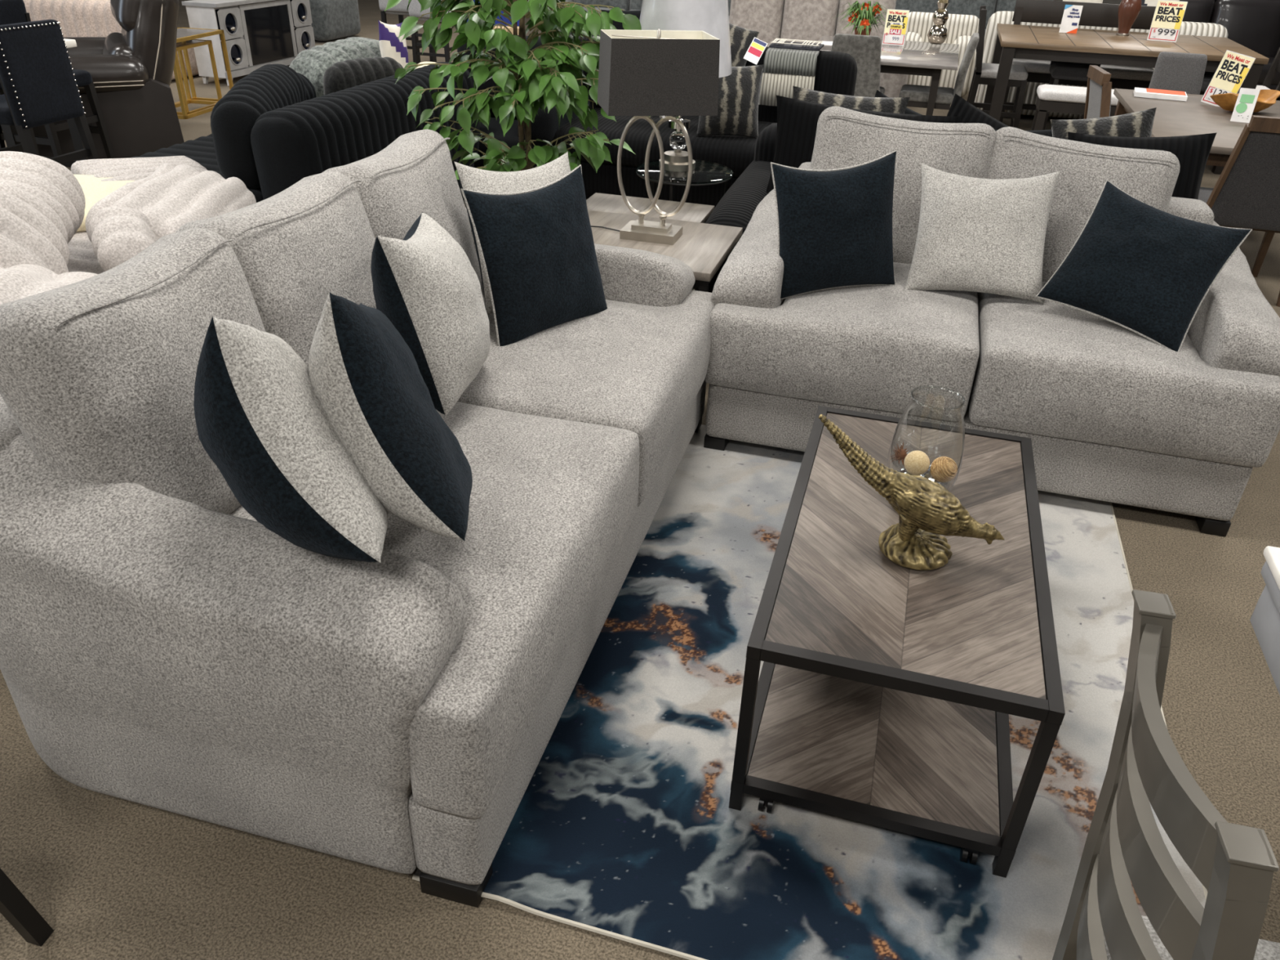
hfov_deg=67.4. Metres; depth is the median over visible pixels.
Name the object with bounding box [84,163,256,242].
armchair
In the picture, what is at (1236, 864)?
dining chair
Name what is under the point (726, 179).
side table
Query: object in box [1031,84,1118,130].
bench
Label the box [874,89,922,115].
throw pillow
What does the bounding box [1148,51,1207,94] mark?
dining chair
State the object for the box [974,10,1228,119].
sofa
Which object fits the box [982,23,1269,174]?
table
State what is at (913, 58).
dining table
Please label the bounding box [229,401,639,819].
seat cushion
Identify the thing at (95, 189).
pillow
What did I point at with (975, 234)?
throw pillow
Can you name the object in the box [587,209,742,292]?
end table
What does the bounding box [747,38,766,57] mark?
print
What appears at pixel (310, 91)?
cushion
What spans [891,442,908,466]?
ball
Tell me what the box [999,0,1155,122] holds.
bench
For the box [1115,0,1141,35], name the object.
ceramic vase
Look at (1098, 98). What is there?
dining chair
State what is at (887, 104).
throw pillow
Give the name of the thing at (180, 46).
table
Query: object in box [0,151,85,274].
armchair
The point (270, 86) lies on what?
cushion
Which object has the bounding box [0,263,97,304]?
fur throw
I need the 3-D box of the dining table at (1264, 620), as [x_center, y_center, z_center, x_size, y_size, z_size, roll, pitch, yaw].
[1.524,0.852,1.552,0.870,0.750,1.330,10,32,13]
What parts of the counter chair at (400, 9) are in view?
leg, backrest, seat, leg, leg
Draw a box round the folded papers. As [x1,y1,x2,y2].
[814,40,832,49]
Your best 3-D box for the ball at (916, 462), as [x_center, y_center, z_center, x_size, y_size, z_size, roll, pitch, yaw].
[0.709,-0.044,2.458,0.064,0.064,0.064,10,32,13]
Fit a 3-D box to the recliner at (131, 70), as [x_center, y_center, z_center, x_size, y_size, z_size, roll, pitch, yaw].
[-4.301,-3.295,7.563,1.355,1.239,1.350,-14,35,-24]
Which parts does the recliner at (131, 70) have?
arm panel, backrest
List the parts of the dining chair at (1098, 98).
post, rail, backrest, post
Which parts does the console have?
leg, mirror panel, door, mirror panel, door, mirror panel, door, mirror panel, door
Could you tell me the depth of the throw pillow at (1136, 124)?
4.35 m
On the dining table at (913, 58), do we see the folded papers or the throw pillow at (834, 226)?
the folded papers
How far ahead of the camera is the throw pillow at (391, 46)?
6.51 m
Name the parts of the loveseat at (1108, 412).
leg, arm, frame, leg, arm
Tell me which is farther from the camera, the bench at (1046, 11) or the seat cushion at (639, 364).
the bench at (1046, 11)
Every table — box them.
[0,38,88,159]
[173,26,233,119]
[174,39,222,115]
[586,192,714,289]
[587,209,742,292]
[635,161,732,200]
[728,405,1065,877]
[817,35,959,115]
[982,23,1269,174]
[1113,88,1279,166]
[1249,546,1279,694]
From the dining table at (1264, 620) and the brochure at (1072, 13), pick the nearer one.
the dining table at (1264, 620)
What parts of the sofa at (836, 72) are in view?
arm, seat, backrest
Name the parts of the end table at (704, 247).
leg, frame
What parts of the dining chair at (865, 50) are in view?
seat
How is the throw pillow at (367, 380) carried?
on the sofa at (162, 646)
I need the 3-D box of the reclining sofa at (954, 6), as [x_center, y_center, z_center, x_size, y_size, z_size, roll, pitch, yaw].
[4.298,-6.035,12.677,2.610,1.113,1.111,10,32,13]
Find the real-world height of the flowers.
0.337 m
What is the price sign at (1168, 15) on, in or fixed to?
on the table at (1089, 46)
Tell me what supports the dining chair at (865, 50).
on the floor
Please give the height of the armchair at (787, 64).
0.390 m
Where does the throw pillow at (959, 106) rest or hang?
on the sofa at (736, 207)
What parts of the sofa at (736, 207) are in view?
backrest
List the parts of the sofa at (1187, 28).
arm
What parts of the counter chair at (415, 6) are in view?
leg, backrest, leg, seat, leg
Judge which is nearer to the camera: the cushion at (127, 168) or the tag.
the cushion at (127, 168)
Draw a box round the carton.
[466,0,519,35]
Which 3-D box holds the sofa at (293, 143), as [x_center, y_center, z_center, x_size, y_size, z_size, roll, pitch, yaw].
[-2.145,-1.950,5.793,1.520,0.871,2.520,10,32,13]
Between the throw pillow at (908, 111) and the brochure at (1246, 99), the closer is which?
the throw pillow at (908, 111)
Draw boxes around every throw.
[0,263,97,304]
[288,36,381,97]
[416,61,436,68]
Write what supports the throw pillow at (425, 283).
on the sofa at (162, 646)
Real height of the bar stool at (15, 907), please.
0.674 m
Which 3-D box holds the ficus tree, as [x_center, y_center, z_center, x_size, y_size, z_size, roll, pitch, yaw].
[-0.640,-2.014,4.921,1.046,2.018,1.120,-17,36,-29]
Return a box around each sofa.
[0,128,714,907]
[22,0,199,79]
[131,62,479,202]
[516,34,857,208]
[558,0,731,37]
[694,123,777,293]
[728,0,908,97]
[895,0,1053,70]
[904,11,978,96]
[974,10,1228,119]
[1179,0,1279,100]
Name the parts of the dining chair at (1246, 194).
seat, post, backrest, seat frame, leg, rail, leg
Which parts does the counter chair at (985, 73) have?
post, post, seat frame, seat, leg, leg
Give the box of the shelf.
[747,663,999,836]
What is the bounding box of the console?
[181,0,315,85]
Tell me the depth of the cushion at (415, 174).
3.03 m
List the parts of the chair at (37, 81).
seat, leg, leg, backrest, nailhead trim, leg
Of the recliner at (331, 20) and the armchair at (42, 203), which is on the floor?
the recliner at (331, 20)
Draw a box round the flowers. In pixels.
[834,0,890,35]
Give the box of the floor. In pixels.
[0,0,1279,959]
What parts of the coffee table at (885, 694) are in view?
leg, shelf frame, frame, leg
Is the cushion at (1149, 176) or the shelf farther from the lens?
the cushion at (1149, 176)
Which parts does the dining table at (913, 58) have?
leg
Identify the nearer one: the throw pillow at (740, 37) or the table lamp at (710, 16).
the table lamp at (710, 16)
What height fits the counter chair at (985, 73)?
1.124 m
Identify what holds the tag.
on the throw pillow at (740, 37)
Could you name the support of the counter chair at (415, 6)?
on the floor
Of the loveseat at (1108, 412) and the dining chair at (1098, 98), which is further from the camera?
the dining chair at (1098, 98)
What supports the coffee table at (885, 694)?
on the area rug
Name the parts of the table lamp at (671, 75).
cord, stem, lamp shade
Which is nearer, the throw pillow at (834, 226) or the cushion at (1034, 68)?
the throw pillow at (834, 226)
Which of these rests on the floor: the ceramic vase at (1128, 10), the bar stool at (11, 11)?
the bar stool at (11, 11)
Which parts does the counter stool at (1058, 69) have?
leg, leg, seat, backrest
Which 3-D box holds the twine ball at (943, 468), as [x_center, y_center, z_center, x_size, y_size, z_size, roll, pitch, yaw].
[0.774,-0.027,2.446,0.066,0.067,0.066,2,31,0]
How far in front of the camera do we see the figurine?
2.25 m
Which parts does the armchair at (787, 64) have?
pale rib panel, dark rib panel, plaid panel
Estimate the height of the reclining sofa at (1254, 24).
1.233 m
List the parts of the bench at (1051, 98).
leg, leg, seat frame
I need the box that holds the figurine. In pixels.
[818,413,1004,570]
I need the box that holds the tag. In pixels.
[743,36,767,64]
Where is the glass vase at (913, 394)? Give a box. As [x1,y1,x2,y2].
[887,388,965,492]
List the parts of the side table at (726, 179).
leg, leg, leg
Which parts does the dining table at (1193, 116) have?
leg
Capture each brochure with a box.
[1058,4,1083,33]
[1230,87,1260,123]
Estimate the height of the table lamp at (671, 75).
0.850 m
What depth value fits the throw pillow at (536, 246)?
3.08 m
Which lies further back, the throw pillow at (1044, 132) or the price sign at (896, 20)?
the price sign at (896, 20)
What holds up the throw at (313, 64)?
on the fleece blanket
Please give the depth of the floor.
2.17 m
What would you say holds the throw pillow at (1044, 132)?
on the sofa at (736, 207)
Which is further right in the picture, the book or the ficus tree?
the book
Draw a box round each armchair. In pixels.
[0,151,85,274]
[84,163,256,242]
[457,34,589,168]
[758,38,824,106]
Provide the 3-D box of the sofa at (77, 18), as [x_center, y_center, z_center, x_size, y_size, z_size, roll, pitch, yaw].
[-5.858,-4.875,10.468,1.900,0.810,1.225,10,32,13]
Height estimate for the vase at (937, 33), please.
0.720 m
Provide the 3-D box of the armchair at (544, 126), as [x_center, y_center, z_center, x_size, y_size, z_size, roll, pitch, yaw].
[-0.981,-2.654,6.936,1.040,0.960,0.950,10,32,13]
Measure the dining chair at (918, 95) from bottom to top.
0.962 m
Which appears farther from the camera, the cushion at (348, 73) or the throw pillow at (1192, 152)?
the cushion at (348, 73)
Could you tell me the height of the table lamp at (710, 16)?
0.870 m
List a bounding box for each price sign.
[882,8,909,45]
[1146,0,1187,42]
[1200,49,1255,106]
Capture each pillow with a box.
[73,173,134,231]
[193,315,388,562]
[308,291,472,541]
[370,211,490,416]
[377,19,408,67]
[454,151,570,315]
[460,164,607,346]
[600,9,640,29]
[696,64,764,137]
[728,22,759,66]
[766,94,964,193]
[770,149,897,299]
[792,85,910,113]
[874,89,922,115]
[904,163,1060,302]
[946,93,1008,129]
[995,128,1052,137]
[1035,179,1252,351]
[1050,106,1156,139]
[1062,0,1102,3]
[1067,131,1217,199]
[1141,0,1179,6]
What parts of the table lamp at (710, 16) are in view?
stem, lamp shade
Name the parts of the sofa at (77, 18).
backrest, seat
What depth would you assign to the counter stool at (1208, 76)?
8.05 m
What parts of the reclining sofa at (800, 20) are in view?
panel, panel, panel, arm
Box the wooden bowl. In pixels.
[1209,88,1279,112]
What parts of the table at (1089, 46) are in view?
leg, leg, leg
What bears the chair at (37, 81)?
on the floor
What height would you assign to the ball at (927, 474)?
0.088 m
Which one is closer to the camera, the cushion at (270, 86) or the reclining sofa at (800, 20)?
the cushion at (270, 86)
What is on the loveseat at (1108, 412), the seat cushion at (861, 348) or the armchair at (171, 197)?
the seat cushion at (861, 348)
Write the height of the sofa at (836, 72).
0.940 m
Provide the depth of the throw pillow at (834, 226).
3.49 m
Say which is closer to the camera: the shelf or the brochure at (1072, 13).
the shelf
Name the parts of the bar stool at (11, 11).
leg, backrest, leg, seat, leg, leg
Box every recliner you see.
[32,0,184,159]
[309,0,360,40]
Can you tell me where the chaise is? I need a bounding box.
[66,231,104,274]
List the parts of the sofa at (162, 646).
frame, arm, leg, arm, leg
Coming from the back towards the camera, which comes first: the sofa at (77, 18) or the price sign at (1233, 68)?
the sofa at (77, 18)
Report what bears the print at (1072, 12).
attached to the brochure at (1072, 13)
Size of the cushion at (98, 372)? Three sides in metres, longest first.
0.648 x 0.634 x 0.304 m
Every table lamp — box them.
[591,28,719,244]
[639,0,731,171]
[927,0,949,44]
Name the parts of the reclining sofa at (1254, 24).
panel, panel, seat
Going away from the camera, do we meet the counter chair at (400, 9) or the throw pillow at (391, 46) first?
the throw pillow at (391, 46)
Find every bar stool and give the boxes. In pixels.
[0,0,115,158]
[0,868,53,946]
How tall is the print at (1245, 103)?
0.143 m
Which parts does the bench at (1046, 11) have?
leg, backrest, seat frame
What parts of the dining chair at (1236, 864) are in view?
post, seat, post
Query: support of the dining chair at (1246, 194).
on the floor
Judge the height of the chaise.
0.430 m
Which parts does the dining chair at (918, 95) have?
seat, seat frame, backrest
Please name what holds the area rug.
on the floor
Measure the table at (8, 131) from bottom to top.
0.925 m
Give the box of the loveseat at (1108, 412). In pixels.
[703,106,1279,536]
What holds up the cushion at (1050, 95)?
on the bench at (1051, 98)
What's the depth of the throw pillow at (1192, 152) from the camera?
4.20 m
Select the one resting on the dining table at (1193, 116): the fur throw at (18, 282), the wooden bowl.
the wooden bowl
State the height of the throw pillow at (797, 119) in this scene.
0.579 m
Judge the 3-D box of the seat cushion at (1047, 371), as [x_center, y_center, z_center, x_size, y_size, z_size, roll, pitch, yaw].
[1.751,-0.468,3.586,0.959,0.334,0.945,10,32,13]
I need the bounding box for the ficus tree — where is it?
[384,0,641,179]
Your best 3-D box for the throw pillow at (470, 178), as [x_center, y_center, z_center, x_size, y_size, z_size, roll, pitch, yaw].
[-0.385,-0.861,3.321,0.210,0.506,0.538,26,39,34]
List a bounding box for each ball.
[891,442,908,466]
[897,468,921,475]
[903,450,929,475]
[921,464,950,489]
[929,456,957,482]
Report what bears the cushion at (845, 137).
on the loveseat at (1108, 412)
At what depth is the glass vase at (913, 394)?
2.41 m
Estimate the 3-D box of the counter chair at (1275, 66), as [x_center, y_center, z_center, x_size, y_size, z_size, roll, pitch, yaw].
[5.130,-3.239,8.149,0.527,1.124,0.445,10,32,13]
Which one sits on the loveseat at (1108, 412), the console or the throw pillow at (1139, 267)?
the throw pillow at (1139, 267)
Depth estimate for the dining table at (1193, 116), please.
6.24 m
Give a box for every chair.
[0,18,98,167]
[378,0,436,62]
[407,0,459,63]
[831,33,884,97]
[898,32,979,109]
[966,5,1027,128]
[1052,589,1279,959]
[1084,65,1111,119]
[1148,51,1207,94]
[1197,115,1279,306]
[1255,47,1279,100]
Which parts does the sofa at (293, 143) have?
seat, backrest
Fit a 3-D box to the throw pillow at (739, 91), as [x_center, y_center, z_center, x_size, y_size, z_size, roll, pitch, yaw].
[0.592,-2.501,6.336,0.422,0.457,0.213,3,31,1]
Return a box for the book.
[1133,87,1187,101]
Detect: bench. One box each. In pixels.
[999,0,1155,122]
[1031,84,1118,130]
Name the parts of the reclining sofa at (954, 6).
panel, panel, panel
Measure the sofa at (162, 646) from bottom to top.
1.167 m
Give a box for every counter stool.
[1042,60,1100,129]
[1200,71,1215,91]
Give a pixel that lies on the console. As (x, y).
(258, 33)
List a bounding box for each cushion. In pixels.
[0,227,266,514]
[71,155,207,183]
[88,206,156,271]
[175,171,376,367]
[210,63,306,189]
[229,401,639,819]
[297,72,315,99]
[321,128,484,295]
[323,57,403,94]
[457,289,714,506]
[704,262,979,422]
[809,106,996,264]
[968,281,1279,467]
[986,126,1180,281]
[1012,57,1154,80]
[1036,84,1118,106]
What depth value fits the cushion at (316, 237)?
2.51 m
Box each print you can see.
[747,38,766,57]
[1064,4,1079,33]
[1235,93,1254,118]
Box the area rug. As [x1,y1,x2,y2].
[412,424,1207,959]

